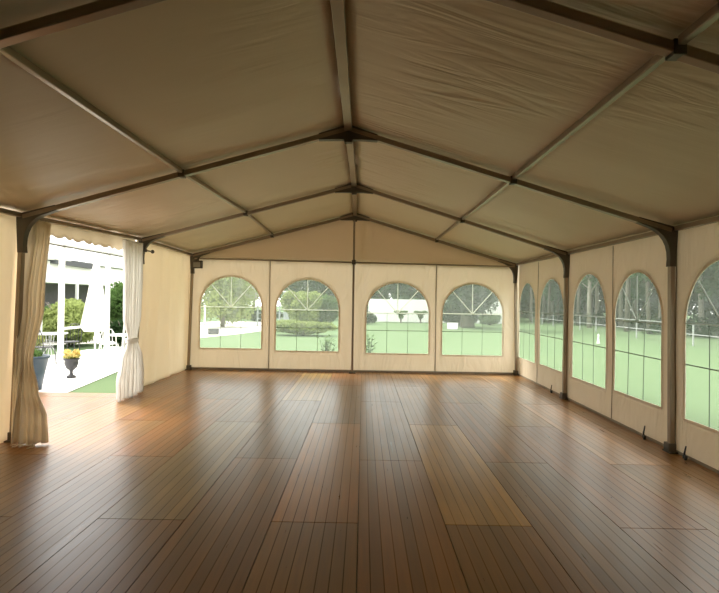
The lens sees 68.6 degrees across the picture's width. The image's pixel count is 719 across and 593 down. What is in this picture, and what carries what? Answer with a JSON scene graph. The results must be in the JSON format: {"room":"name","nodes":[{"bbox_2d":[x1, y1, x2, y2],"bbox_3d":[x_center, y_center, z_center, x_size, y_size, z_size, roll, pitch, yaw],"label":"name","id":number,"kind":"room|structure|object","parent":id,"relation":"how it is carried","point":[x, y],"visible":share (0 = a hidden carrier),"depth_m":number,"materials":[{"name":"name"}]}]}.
{"room":"event tent interior","nodes":[
{"label":"event tent interior","id":0,"kind":"room"},
{"bbox_2d":[0,213,189,442],"bbox_3d":[-3.885,0.327,8.027,0.114,2.680,7.766,1,0,0],"label":"wall","id":1,"kind":"structure","parent":0,"point":[164,323],"depth_m":9.87,"materials":[{"name":"fabric"}]},
{"bbox_2d":[50,224,135,249],"bbox_3d":[-3.843,-0.879,7.459,0.051,0.279,3.031,1,0,1],"label":"valance","id":2,"kind":"object","parent":1,"relation":"attached to","point":[78,235],"visible":0.47,"depth_m":7.43,"materials":[{"name":"fabric"}]},
{"bbox_2d":[189,257,519,374],"bbox_3d":[-0.143,0.445,11.876,7.500,2.591,0.032,1,0,0],"label":"wall","id":3,"kind":"structure","parent":0,"point":[435,282],"depth_m":11.87,"materials":[{"name":"fabric"}]},
{"bbox_2d":[198,275,262,349],"bbox_3d":[-2.902,0.360,11.893,1.449,1.677,0.029,1,0,0],"label":"window","id":4,"kind":"structure","parent":3,"relation":"in","point":[231,276],"depth_m":11.89,"materials":[{"name":"plastic"}]},
{"bbox_2d":[274,278,339,352],"bbox_3d":[-1.176,0.423,11.879,1.479,1.672,0.031,1,0,0],"label":"window","id":5,"kind":"structure","parent":3,"relation":"in","point":[307,279],"depth_m":11.87,"materials":[{"name":"plastic"}]},
{"bbox_2d":[192,219,518,265],"bbox_3d":[-0.127,-1.294,11.918,7.520,1.172,0.031,1,0,0],"label":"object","id":6,"kind":"structure","parent":3,"relation":"attached to","point":[333,241],"depth_m":11.92,"materials":[{"name":"fabric"}]},
{"bbox_2d":[364,282,429,354],"bbox_3d":[0.856,0.489,11.864,1.469,1.652,0.032,1,0,0],"label":"window","id":7,"kind":"structure","parent":3,"relation":"in","point":[366,312],"depth_m":11.86,"materials":[{"name":"plastic"}]},
{"bbox_2d":[440,283,503,356],"bbox_3d":[2.538,0.523,11.852,1.409,1.664,0.020,1,0,1],"label":"window","id":8,"kind":"structure","parent":3,"relation":"in","point":[472,312],"depth_m":11.85,"materials":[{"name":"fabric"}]},
{"bbox_2d":[0,0,718,262],"bbox_3d":[-0.147,-1.404,4.340,7.592,1.146,15.360,1,0,0],"label":"ceiling","id":9,"kind":"structure","parent":0,"point":[484,84],"depth_m":4.36,"materials":[{"name":"fabric"}]},
{"bbox_2d":[0,369,718,592],"bbox_3d":[-1.418,1.673,4.310,9.975,0.050,15.202,1,0,0],"label":"floor","id":10,"kind":"structure","parent":0,"point":[197,481],"depth_m":4.44,"materials":[{"name":"brown wood"}]},
{"bbox_2d":[10,444,34,448],"bbox_3d":[-3.619,1.603,5.616,0.288,0.023,0.122,1,0,0],"label":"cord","id":11,"kind":"object","parent":10,"relation":"on","point":[20,445],"visible":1,"depth_m":5.66,"materials":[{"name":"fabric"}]},
{"bbox_2d":[4,125,677,453],"bbox_3d":[-0.187,-0.122,5.884,7.455,3.590,0.150,1,0,0],"label":"frame","id":12,"kind":"object","parent":10,"relation":"on","point":[669,236],"visible":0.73,"depth_m":5.86,"materials":[{"name":"metal"}]},
{"bbox_2d":[39,217,141,240],"bbox_3d":[-3.761,-0.944,7.467,0.060,0.130,3.016,1,0,1],"label":"eave purlin","id":13,"kind":"object","parent":12,"relation":"attached to","point":[52,221],"visible":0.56,"depth_m":7.25,"materials":[{"name":"metal"}]},
{"bbox_2d":[11,220,50,444],"bbox_3d":[-3.726,0.364,5.990,0.354,2.512,0.737,1,0,-32],"label":"door curtain","id":14,"kind":"object","parent":13,"relation":"hanging from","point":[29,425],"visible":0.98,"depth_m":5.94,"materials":[{"name":"fabric"}]},
{"bbox_2d":[186,175,245,212],"bbox_3d":[-1.967,-1.423,7.456,0.045,0.110,3.016,1,0,1],"label":"roof purlin","id":15,"kind":"structure","parent":12,"relation":"attached to","point":[194,179],"depth_m":7.10,"materials":[{"name":"metal"}]},
{"bbox_2d":[346,142,356,186],"bbox_3d":[-0.106,-1.879,7.444,0.085,0.100,3.016,1,0,1],"label":"ridge purlin","id":16,"kind":"object","parent":12,"relation":"attached to","point":[350,147],"visible":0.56,"depth_m":7.32,"materials":[{"name":"metal"}]},
{"bbox_2d":[462,182,508,219],"bbox_3d":[1.734,-1.322,7.428,0.045,0.070,3.015,1,0,1],"label":"beam","id":17,"kind":"structure","parent":12,"relation":"attached to","point":[503,185],"depth_m":7.08,"materials":[{"name":"metal"}]},
{"bbox_2d":[568,231,656,253],"bbox_3d":[3.527,-0.745,7.412,0.060,0.050,3.015,1,0,1],"label":"beam","id":18,"kind":"structure","parent":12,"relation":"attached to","point":[648,234],"depth_m":7.17,"materials":[{"name":"metal"}]},
{"bbox_2d":[185,213,518,375],"bbox_3d":[-0.143,-0.090,11.804,7.455,3.580,0.150,1,0,0],"label":"frame","id":19,"kind":"object","parent":10,"relation":"on","point":[359,217],"visible":0.89,"depth_m":11.78,"materials":[{"name":"metal"}]},
{"bbox_2d":[151,242,192,255],"bbox_3d":[-3.744,-0.955,10.452,0.060,0.080,2.766,1,0,0],"label":"eave purlin","id":20,"kind":"object","parent":19,"relation":"attached to","point":[152,243],"visible":0.86,"depth_m":10.43,"materials":[{"name":"metal"}]},
{"bbox_2d":[193,257,202,267],"bbox_3d":[-3.597,-0.755,11.706,0.200,0.255,0.132,1,0,0],"label":"floodlight","id":21,"kind":"object","parent":19,"relation":"attached to","point":[196,263],"visible":1,"depth_m":11.65,"materials":[{"name":"metal"}]},
{"bbox_2d":[248,215,272,234],"bbox_3d":[-1.952,-1.420,10.441,0.045,0.090,2.766,1,0,0],"label":"roof purlin","id":22,"kind":"structure","parent":19,"relation":"attached to","point":[252,217],"depth_m":10.26,"materials":[{"name":"metal"}]},
{"bbox_2d":[352,195,356,215],"bbox_3d":[-0.095,-1.861,10.429,0.085,0.110,2.766,1,0,0],"label":"ridge purlin","id":23,"kind":"object","parent":19,"relation":"attached to","point":[354,197],"visible":0.77,"depth_m":10.47,"materials":[{"name":"metal"}]},
{"bbox_2d":[195,258,514,266],"bbox_3d":[-0.116,-0.760,11.782,7.160,0.110,0.030,1,0,0],"label":"beam","id":24,"kind":"structure","parent":19,"relation":"attached to","point":[195,258],"depth_m":11.77,"materials":[{"name":"metal"}]},
{"bbox_2d":[436,221,459,239],"bbox_3d":[1.743,-1.304,10.413,0.045,0.080,2.766,1,0,-1],"label":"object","id":25,"kind":"structure","parent":19,"relation":"attached to","point":[456,223],"depth_m":10.27,"materials":[{"name":"metal"}]},
{"bbox_2d":[516,255,556,265],"bbox_3d":[3.534,-0.726,10.397,0.060,0.060,2.766,1,0,-1],"label":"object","id":26,"kind":"object","parent":19,"relation":"attached to","point":[550,256],"visible":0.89,"depth_m":10.40,"materials":[{"name":"metal"}]},
{"bbox_2d":[349,220,355,373],"bbox_3d":[-0.138,-0.001,11.694,0.150,3.400,0.140,1,0,0],"label":"post","id":27,"kind":"object","parent":10,"relation":"on","point":[353,260],"visible":1,"depth_m":11.67,"materials":[{"name":"metal"}]},
{"bbox_2d":[138,183,569,399],"bbox_3d":[-0.161,-0.128,8.994,7.460,3.630,0.150,1,0,0],"label":"frame","id":28,"kind":"object","parent":10,"relation":"on","point":[563,255],"visible":0.71,"depth_m":8.96,"materials":[{"name":"metal"}]},
{"bbox_3d":[-3.670,-0.788,9.134,0.132,0.066,0.302,1,0,0],"label":"rail","id":29,"kind":"object","parent":28,"relation":"attached to","visible":0},
{"bbox_2d":[116,239,143,401],"bbox_3d":[-3.700,0.366,8.518,0.144,2.532,0.886,1,0,2],"label":"door curtain","id":30,"kind":"object","parent":29,"relation":"hanging from","point":[130,376],"visible":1,"depth_m":8.50,"materials":[{"name":"white fabric"}]},
{"bbox_2d":[356,374,361,592],"bbox_3d":[-1.314,1.727,4.304,9.750,0.045,15.200,1,0,0],"label":"trim","id":31,"kind":"structure","parent":10,"relation":"in","point":[361,374],"depth_m":4.28,"materials":[{"name":"metal"}]},
{"bbox_2d":[0,0,718,73],"bbox_3d":[-0.209,-0.146,2.819,7.455,3.610,0.150,1,0,0],"label":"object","id":32,"kind":"structure","parent":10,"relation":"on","point":[670,49],"depth_m":2.80,"materials":[{"name":"metal"}]},
{"bbox_2d":[0,208,21,216],"bbox_3d":[-3.800,-0.893,4.379,0.060,0.100,2.971,1,0,0],"label":"eave purlin","id":33,"kind":"object","parent":32,"relation":"attached to","point":[2,210],"visible":1,"depth_m":5.68,"materials":[{"name":"metal"}]},
{"bbox_2d":[0,46,181,172],"bbox_3d":[-2.000,-1.399,4.368,0.045,0.065,2.970,1,0,0],"label":"roof purlin","id":34,"kind":"structure","parent":32,"relation":"attached to","point":[8,52],"depth_m":3.71,"materials":[{"name":"metal"}]},
{"bbox_2d":[330,0,351,130],"bbox_3d":[-0.134,-1.883,4.357,0.085,0.080,2.970,1,0,0],"label":"ridge purlin","id":35,"kind":"object","parent":32,"relation":"attached to","point":[337,6],"visible":1,"depth_m":4.07,"materials":[{"name":"metal"}]},
{"bbox_2d":[512,54,664,178],"bbox_3d":[1.701,-1.331,4.341,0.045,0.060,2.970,1,0,0],"label":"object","id":36,"kind":"structure","parent":32,"relation":"attached to","point":[656,60],"depth_m":3.69,"materials":[{"name":"metal"}]},
{"bbox_2d":[674,216,718,230],"bbox_3d":[3.489,-0.759,4.325,0.060,0.050,2.970,1,0,0],"label":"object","id":37,"kind":"structure","parent":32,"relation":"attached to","point":[715,219],"depth_m":5.41,"materials":[{"name":"metal"}]},
{"bbox_2d":[678,2,718,44],"bbox_3d":[1.678,-1.347,1.276,0.045,0.055,2.970,1,0,0],"label":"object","id":38,"kind":"structure","parent":32,"relation":"attached to","point":[712,15],"depth_m":2.59,"materials":[{"name":"metal"}]},
{"bbox_2d":[518,215,718,473],"bbox_3d":[3.511,0.464,4.274,0.041,2.595,15.100,1,0,0],"label":"wall","id":39,"kind":"structure","parent":0,"point":[696,246],"depth_m":6.69,"materials":[{"name":"fabric"}]},
{"bbox_2d":[518,282,535,364],"bbox_3d":[3.559,0.532,11.204,0.024,1.701,1.209,1,0,1],"label":"window","id":40,"kind":"structure","parent":39,"relation":"in","point":[529,333],"depth_m":11.36,"materials":[{"name":"plastic"}]},
{"bbox_2d":[539,277,563,373],"bbox_3d":[3.550,0.497,9.764,0.034,1.718,1.259,1,0,0],"label":"window","id":41,"kind":"structure","parent":39,"relation":"in","point":[547,367],"depth_m":9.96,"materials":[{"name":"fabric"}]},
{"bbox_2d":[571,272,606,390],"bbox_3d":[3.539,0.489,8.144,0.025,1.738,1.259,1,0,0],"label":"window","id":42,"kind":"structure","parent":39,"relation":"in","point":[587,273],"depth_m":8.04,"materials":[{"name":"plastic"}]},
{"bbox_2d":[613,270,662,409],"bbox_3d":[3.530,0.491,6.714,0.023,1.662,1.229,1,0,1],"label":"window","id":43,"kind":"structure","parent":39,"relation":"in","point":[634,271],"depth_m":6.68,"materials":[{"name":"fabric"}]},
{"bbox_2d":[683,257,718,433],"bbox_3d":[3.521,0.476,5.084,0.030,1.738,1.259,1,0,0],"label":"window","id":44,"kind":"structure","parent":39,"relation":"in","point":[711,262],"depth_m":5.53,"materials":[{"name":"fabric"}]},
{"label":"outside","id":45,"kind":"structure","parent":0,"visible":0},
{"bbox_2d":[42,321,276,344],"bbox_3d":[-9.025,1.742,26.661,10.000,0.001,22.500,1,0,0],"label":"gravel path","id":46,"kind":"structure","parent":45,"point":[239,327],"depth_m":28.52,"materials":[{"name":"white gravel"}]},
{"bbox_2d":[104,280,122,322],"bbox_3d":[-9.506,0.534,21.757,2.497,2.356,2.388,1,0,-34],"label":"shrub","id":47,"kind":"object","parent":46,"relation":"on","point":[116,292],"visible":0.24,"depth_m":20.79,"materials":[{"name":"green plant"}]},
{"bbox_2d":[204,305,205,332],"bbox_3d":[-7.376,1.080,25.102,0.100,1.340,0.100,1,0,0],"label":"post","id":48,"kind":"object","parent":46,"relation":"on","point":[204,305],"visible":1,"depth_m":25.07,"materials":[{"name":"white paint"}]},
{"bbox_2d":[208,328,218,333],"bbox_3d":[-6.789,1.626,24.495,0.509,0.260,0.317,1,0,-11],"label":"box","id":49,"kind":"object","parent":46,"relation":"on","point":[210,330],"visible":1,"depth_m":24.36,"materials":[{"name":"stone"}]},
{"bbox_2d":[201,277,258,326],"bbox_3d":[-8.029,-0.779,30.414,3.632,5.095,3.835,1,0,27],"label":"weeping tree","id":50,"kind":"object","parent":46,"relation":"on","point":[223,285],"visible":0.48,"depth_m":29.92,"materials":[{"name":"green plant"}]},
{"bbox_2d":[256,305,288,325],"bbox_3d":[-5.220,1.192,32.886,2.446,1.250,0.120,1,0,-25],"label":"fence","id":51,"kind":"object","parent":46,"relation":"on","point":[279,318],"visible":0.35,"depth_m":32.91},
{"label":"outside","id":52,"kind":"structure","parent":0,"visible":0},
{"bbox_2d":[35,306,718,429],"bbox_3d":[0.049,1.933,36.844,120.000,0.001,130.000,1,0,0],"label":"lawn","id":53,"kind":"structure","parent":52,"point":[479,340],"depth_m":19.17,"materials":[{"name":"green plant"}]},
{"bbox_2d":[35,335,44,348],"bbox_3d":[-10.730,1.057,15.357,2.728,1.230,2.652,1,0,0],"label":"shrub","id":54,"kind":"object","parent":53,"relation":"on","point":[39,342],"visible":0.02,"depth_m":16.00,"materials":[{"name":"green plant"}]},
{"bbox_2d":[42,298,93,345],"bbox_3d":[-10.027,0.860,18.195,1.998,1.663,2.587,1,0,-36],"label":"shrub","id":55,"kind":"object","parent":53,"relation":"on","point":[74,308],"visible":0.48,"depth_m":17.50,"materials":[{"name":"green plant"}]},
{"bbox_2d":[45,259,122,306],"bbox_3d":[-19.453,-0.304,28.997,5.050,3.780,22.000,1,0,0],"label":"house","id":56,"kind":"structure","parent":53,"relation":"on","point":[79,272],"depth_m":32.51,"materials":[{"name":"stone"}]},
{"bbox_2d":[100,319,126,343],"bbox_3d":[-8.503,1.250,19.077,1.724,0.938,1.761,1,0,0],"label":"shrub","id":57,"kind":"object","parent":53,"relation":"on","point":[116,326],"visible":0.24,"depth_m":18.54,"materials":[{"name":"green plant"}]},
{"bbox_2d":[241,286,259,320],"bbox_3d":[-7.765,-0.698,39.263,4.038,5.017,3.949,1,0,25],"label":"blossom tree","id":58,"kind":"object","parent":53,"relation":"on","point":[251,286],"visible":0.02,"depth_m":38.98,"materials":[{"name":"grey plant"}]},
{"bbox_2d":[241,309,282,321],"bbox_3d":[-7.217,1.338,38.428,3.647,0.991,1.195,1,0,0],"label":"clipped hedge","id":59,"kind":"object","parent":53,"relation":"on","point":[254,316],"visible":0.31,"depth_m":38.21,"materials":[{"name":"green plant"}]},
{"bbox_2d":[278,280,309,316],"bbox_3d":[-6.195,-0.738,46.767,4.552,5.214,3.552,1,0,-41],"label":"tree","id":60,"kind":"object","parent":53,"relation":"on","point":[296,286],"visible":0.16,"depth_m":46.31,"materials":[{"name":"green plant"}]},
{"bbox_2d":[280,290,322,321],"bbox_3d":[-3.386,0.736,30.280,2.512,2.208,2.353,1,0,0],"label":"rounded shrub","id":61,"kind":"object","parent":53,"relation":"on","point":[288,298],"visible":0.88,"depth_m":29.84,"materials":[{"name":"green plant"}]},
{"bbox_2d":[276,319,337,335],"bbox_3d":[-2.667,1.453,24.887,3.232,0.779,1.752,1,0,0],"label":"flower bed","id":62,"kind":"object","parent":53,"relation":"on","point":[323,326],"visible":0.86,"depth_m":24.42,"materials":[{"name":"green plant"}]},
{"bbox_2d":[300,280,336,299],"bbox_3d":[-2.967,-0.454,44.512,4.410,4.724,4.043,1,0,0],"label":"tree","id":63,"kind":"object","parent":53,"relation":"on","point":[313,285],"visible":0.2,"depth_m":43.66,"materials":[{"name":"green plant"}]},
{"bbox_2d":[316,334,336,350],"bbox_3d":[-0.775,1.369,13.151,0.657,0.862,0.530,1,0,0],"label":"leafy plant","id":64,"kind":"object","parent":53,"relation":"on","point":[327,342],"visible":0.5,"depth_m":13.09,"materials":[{"name":"green plant"}]},
{"bbox_2d":[316,294,338,322],"bbox_3d":[-2.029,0.846,32.319,2.105,2.047,2.070,1,0,-19],"label":"rounded shrub","id":65,"kind":"object","parent":53,"relation":"on","point":[329,302],"visible":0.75,"depth_m":31.86,"materials":[{"name":"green plant"}]},
{"bbox_2d":[366,334,375,352],"bbox_3d":[0.228,1.356,13.148,0.444,0.916,0.693,1,0,0],"label":"leafy plant","id":66,"kind":"object","parent":53,"relation":"on","point":[369,349],"visible":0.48,"depth_m":13.02,"materials":[{"name":"green plant"}]},
{"bbox_2d":[366,311,376,322],"bbox_3d":[0.473,1.460,37.287,1.640,0.948,1.689,1,0,0],"label":"shrub","id":67,"kind":"object","parent":53,"relation":"on","point":[370,317],"visible":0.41,"depth_m":36.84,"materials":[{"name":"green plant"}]},
{"bbox_2d":[367,284,392,310],"bbox_3d":[0.766,-1.846,47.836,5.269,7.647,4.817,1,0,0],"label":"tree","id":68,"kind":"object","parent":53,"relation":"on","point":[386,292],"visible":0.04,"depth_m":46.69,"materials":[{"name":"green plant"}]},
{"bbox_2d":[394,310,407,322],"bbox_3d":[3.050,1.487,39.021,1.130,0.962,0.621,1,0,0],"label":"bush","id":69,"kind":"object","parent":53,"relation":"on","point":[400,316],"visible":0.66,"depth_m":38.97,"materials":[{"name":"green plant"}]},
{"bbox_2d":[389,283,423,299],"bbox_3d":[4.175,-2.301,47.469,5.097,8.654,5.433,1,0,0],"label":"tree","id":70,"kind":"object","parent":53,"relation":"on","point":[405,291],"visible":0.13,"depth_m":46.98,"materials":[{"name":"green plant"}]},
{"bbox_2d":[414,310,427,322],"bbox_3d":[4.523,1.504,39.014,1.124,0.972,0.640,1,0,0],"label":"bush","id":71,"kind":"object","parent":53,"relation":"on","point":[420,316],"visible":0.84,"depth_m":38.92,"materials":[{"name":"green plant"}]},
{"bbox_2d":[368,299,501,323],"bbox_3d":[6.493,1.148,41.101,11.600,1.760,0.500,1,0,0],"label":"wall","id":72,"kind":"structure","parent":53,"relation":"on","point":[374,305],"depth_m":40.87,"materials":[{"name":"white paint"}]},
{"bbox_2d":[447,323,457,328],"bbox_3d":[5.615,1.784,31.804,0.657,0.380,0.409,1,0,6],"label":"box","id":73,"kind":"object","parent":53,"relation":"on","point":[449,325],"visible":1,"depth_m":31.62,"materials":[{"name":"white paint"}]},
{"bbox_2d":[442,302,481,325],"bbox_3d":[6.918,1.119,35.842,3.106,1.812,1.621,1,0,-5],"label":"shrub","id":74,"kind":"object","parent":53,"relation":"on","point":[448,318],"visible":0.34,"depth_m":35.47,"materials":[{"name":"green plant"}]},
{"bbox_2d":[447,284,498,327],"bbox_3d":[6.855,-1.852,34.140,4.604,7.735,4.330,1,0,22],"label":"tree","id":75,"kind":"object","parent":53,"relation":"on","point":[480,293],"visible":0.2,"depth_m":33.12,"materials":[{"name":"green plant"}]},
{"bbox_2d":[479,315,500,324],"bbox_3d":[9.436,1.654,38.299,1.770,0.841,1.618,1,0,29],"label":"shrub","id":76,"kind":"object","parent":53,"relation":"on","point":[494,319],"visible":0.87,"depth_m":37.81,"materials":[{"name":"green plant"}]},
{"bbox_2d":[520,285,532,301],"bbox_3d":[13.799,-2.070,49.821,5.160,8.501,4.377,1,0,14],"label":"tree","id":77,"kind":"object","parent":53,"relation":"on","point":[525,293],"visible":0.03,"depth_m":48.41,"materials":[{"name":"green plant"}]},
{"bbox_2d":[525,283,532,320],"bbox_3d":[15.646,-2.240,48.007,4.241,8.881,3.676,1,0,-18],"label":"tree","id":78,"kind":"object","parent":53,"relation":"on","point":[527,284],"visible":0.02,"depth_m":47.56,"materials":[{"name":"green plant"}]},
{"bbox_2d":[528,279,555,322],"bbox_3d":[15.769,-2.351,43.377,4.067,9.067,3.695,1,0,-12],"label":"tree","id":79,"kind":"object","parent":53,"relation":"on","point":[550,281],"visible":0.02,"depth_m":43.03,"materials":[{"name":"grey plant"}]},
{"bbox_2d":[542,282,560,321],"bbox_3d":[15.716,-2.646,44.447,3.717,9.660,4.498,1,0,19],"label":"tree","id":80,"kind":"object","parent":53,"relation":"on","point":[554,291],"visible":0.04,"depth_m":44.16,"materials":[{"name":"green plant"}]},
{"bbox_2d":[542,281,561,321],"bbox_3d":[17.058,-1.986,45.780,3.229,8.392,3.908,1,0,-11],"label":"tree","id":81,"kind":"object","parent":53,"relation":"on","point":[552,298],"visible":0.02,"depth_m":45.43,"materials":[{"name":"grey plant"}]},
{"bbox_2d":[550,288,553,320],"bbox_3d":[17.176,-3.287,47.964,5.263,11.021,4.562,1,0,39],"label":"tree","id":82,"kind":"object","parent":53,"relation":"on","point":[552,301],"visible":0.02,"depth_m":47.98,"materials":[{"name":"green plant"}]},
{"bbox_2d":[576,285,586,325],"bbox_3d":[16.689,-2.383,39.148,3.685,9.120,4.082,1,0,-44],"label":"tree","id":83,"kind":"object","parent":53,"relation":"on","point":[579,287],"visible":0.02,"depth_m":39.09,"materials":[{"name":"grey plant"}]},
{"bbox_2d":[575,286,587,314],"bbox_3d":[20.332,-1.720,48.090,3.715,7.978,3.070,1,0,16],"label":"tree","id":84,"kind":"object","parent":53,"relation":"on","point":[584,293],"visible":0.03,"depth_m":47.47,"materials":[{"name":"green plant"}]},
{"bbox_2d":[579,274,599,327],"bbox_3d":[15.893,-2.003,36.277,3.293,8.308,3.465,1,0,-12],"label":"tree","id":85,"kind":"object","parent":53,"relation":"on","point":[588,280],"visible":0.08,"depth_m":35.95,"materials":[{"name":"green plant"}]},
{"bbox_2d":[595,279,599,323],"bbox_3d":[18.116,-2.978,40.908,4.291,10.368,4.951,1,0,30],"label":"tree","id":86,"kind":"object","parent":53,"relation":"on","point":[597,287],"visible":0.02,"depth_m":40.41,"materials":[{"name":"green plant"}]},
{"bbox_2d":[593,281,624,323],"bbox_3d":[20.651,-1.800,42.562,3.771,8.099,3.117,1,0,9],"label":"tree","id":87,"kind":"object","parent":53,"relation":"on","point":[593,281],"visible":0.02,"depth_m":42.50,"materials":[{"name":"grey plant"}]},
{"bbox_2d":[520,275,718,336],"bbox_3d":[21.642,-2.525,32.135,17.807,9.472,61.236,1,0,-10],"label":"undergrowth","id":88,"kind":"object","parent":53,"relation":"on","point":[709,318],"visible":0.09,"depth_m":39.69,"materials":[{"name":"green plant"}]},
{"bbox_2d":[532,312,718,345],"bbox_3d":[13.870,1.594,25.244,0.051,0.950,33.056,1,0,-1],"label":"rail fence","id":89,"kind":"object","parent":53,"relation":"on","point":[542,318],"visible":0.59,"depth_m":27.18,"materials":[{"name":"grey metal"}]},
{"bbox_2d":[624,276,636,331],"bbox_3d":[16.498,-2.992,31.730,4.149,10.268,4.596,1,0,23],"label":"tree","id":90,"kind":"object","parent":53,"relation":"on","point":[626,324],"visible":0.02,"depth_m":32.01,"materials":[{"name":"grey plant"}]},
{"bbox_2d":[618,279,643,326],"bbox_3d":[19.143,-2.124,37.590,3.494,8.659,3.601,1,0,25],"label":"tree","id":91,"kind":"object","parent":53,"relation":"on","point":[620,323],"visible":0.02,"depth_m":37.91,"materials":[{"name":"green plant"}]},
{"bbox_2d":[621,279,651,301],"bbox_3d":[18.139,-2.325,35.066,3.466,9.009,4.195,1,0,4],"label":"tree","id":92,"kind":"object","parent":53,"relation":"on","point":[641,295],"visible":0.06,"depth_m":34.76,"materials":[{"name":"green plant"}]},
{"bbox_2d":[631,281,643,325],"bbox_3d":[20.312,-2.777,39.483,4.178,10.018,3.970,1,0,-11],"label":"tree","id":93,"kind":"object","parent":53,"relation":"on","point":[634,301],"visible":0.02,"depth_m":39.16,"materials":[{"name":"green plant"}]},
{"bbox_2d":[630,273,651,333],"bbox_3d":[16.297,-2.775,30.435,3.969,9.816,4.383,1,0,-16],"label":"tree","id":94,"kind":"object","parent":53,"relation":"on","point":[641,276],"visible":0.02,"depth_m":30.11,"materials":[{"name":"grey plant"}]},
{"bbox_2d":[658,300,661,325],"bbox_3d":[18.960,-2.788,32.980,4.749,9.945,4.116,1,0,-6],"label":"tree","id":95,"kind":"object","parent":53,"relation":"on","point":[659,306],"visible":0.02,"depth_m":33.29,"materials":[{"name":"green plant"}]},
{"bbox_2d":[698,266,709,329],"bbox_3d":[19.490,-2.882,30.788,4.192,10.128,4.837,1,0,-4],"label":"tree","id":96,"kind":"object","parent":53,"relation":"on","point":[700,301],"visible":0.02,"depth_m":30.47,"materials":[{"name":"green plant"}]},
{"bbox_2d":[695,267,718,302],"bbox_3d":[20.100,-2.291,29.352,3.444,8.950,4.168,1,0,4],"label":"tree","id":97,"kind":"object","parent":53,"relation":"on","point":[712,288],"visible":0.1,"depth_m":29.31,"materials":[{"name":"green plant"}]},
{"bbox_2d":[696,272,718,328],"bbox_3d":[21.120,-2.522,32.513,4.235,9.472,3.816,1,0,-23],"label":"tree","id":98,"kind":"object","parent":53,"relation":"on","point":[711,278],"visible":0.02,"depth_m":32.14,"materials":[{"name":"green plant"}]},
{"bbox_2d":[708,261,718,270],"bbox_3d":[19.325,-2.925,27.169,4.033,10.177,4.244,1,0,-32],"label":"tree","id":99,"kind":"object","parent":53,"relation":"on","point":[714,266],"visible":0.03,"depth_m":27.54,"materials":[{"name":"green plant"}]},
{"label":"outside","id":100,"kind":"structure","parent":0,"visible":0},
{"bbox_2d":[38,349,123,392],"bbox_3d":[-9.124,1.616,-0.488,10.200,0.001,35.200,1,0,0],"label":"patio","id":101,"kind":"structure","parent":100,"point":[55,380],"depth_m":11.79,"materials":[{"name":"concrete"}]},
{"bbox_2d":[33,349,50,389],"bbox_3d":[-6.004,1.334,9.640,0.600,0.736,0.600,1,0,0],"label":"round planter","id":102,"kind":"object","parent":101,"relation":"on","point":[40,360],"visible":0.44,"depth_m":9.58,"materials":[{"name":"blue ceramic"}]},
{"bbox_2d":[35,331,56,363],"bbox_3d":[-7.825,1.226,13.034,0.423,0.932,0.462,1,0,20],"label":"patio chair","id":103,"kind":"object","parent":101,"relation":"on","point":[40,346],"visible":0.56,"depth_m":12.88,"materials":[{"name":"metal"}]},
{"bbox_2d":[38,332,67,361],"bbox_3d":[-8.114,1.325,13.806,0.840,0.741,0.840,1,0,0],"label":"patio table","id":104,"kind":"object","parent":101,"relation":"on","point":[43,333],"visible":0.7,"depth_m":13.74,"materials":[{"name":"grey metal"}]},
{"bbox_2d":[62,349,80,377],"bbox_3d":[-6.061,1.400,11.089,0.344,0.615,0.335,1,0,28],"label":"urn","id":105,"kind":"object","parent":101,"relation":"on","point":[71,359],"visible":1,"depth_m":11.02,"materials":[{"name":"stone"}]},
{"bbox_2d":[63,358,79,377],"bbox_3d":[-6.066,1.504,11.090,0.320,0.408,0.320,1,0,0],"label":"urn planter","id":106,"kind":"object","parent":105,"relation":"on","point":[71,364],"depth_m":11.01,"materials":[{"name":"stone"}]},
{"bbox_2d":[64,324,81,356],"bbox_3d":[-8.008,1.230,14.627,0.423,0.932,0.462,1,0,-5],"label":"patio chair","id":107,"kind":"object","parent":101,"relation":"on","point":[66,341],"visible":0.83,"depth_m":14.78,"materials":[{"name":"metal"}]},
{"bbox_2d":[37,235,122,369],"bbox_3d":[-8.521,0.138,13.714,3.550,3.090,9.000,1,0,0],"label":"pergola","id":108,"kind":"object","parent":101,"relation":"on","point":[65,246],"visible":0.52,"depth_m":12.90,"materials":[{"name":"white paint"}]},
{"bbox_2d":[80,259,109,368],"bbox_3d":[-6.387,0.400,12.748,0.630,2.620,0.630,1,0,-22],"label":"closed parasol","id":109,"kind":"object","parent":101,"relation":"on","point":[95,318],"visible":1,"depth_m":12.61,"materials":[{"name":"white fabric"}]},
{"bbox_2d":[96,332,119,359],"bbox_3d":[-6.779,1.247,14.204,0.462,0.932,0.423,1,0,22],"label":"patio chair","id":110,"kind":"object","parent":101,"relation":"on","point":[102,343],"visible":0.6,"depth_m":14.10,"materials":[{"name":"white paint"}]},
{"bbox_2d":[99,329,122,366],"bbox_3d":[-6.119,1.251,13.021,0.423,0.932,0.462,1,0,3],"label":"patio chair","id":111,"kind":"object","parent":101,"relation":"on","point":[109,347],"visible":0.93,"depth_m":12.85,"materials":[{"name":"white paint"}]},
{"bbox_2d":[110,333,126,362],"bbox_3d":[-6.114,1.355,13.791,0.840,0.741,0.840,1,0,0],"label":"patio table","id":112,"kind":"object","parent":101,"relation":"on","point":[117,334],"visible":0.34,"depth_m":13.63,"materials":[{"name":"white paint"}]},
{"bbox_2d":[120,324,125,358],"bbox_3d":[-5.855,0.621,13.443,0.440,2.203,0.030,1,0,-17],"label":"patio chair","id":113,"kind":"object","parent":101,"relation":"on","point":[123,338],"visible":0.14,"depth_m":13.39,"materials":[{"name":"white paint"}]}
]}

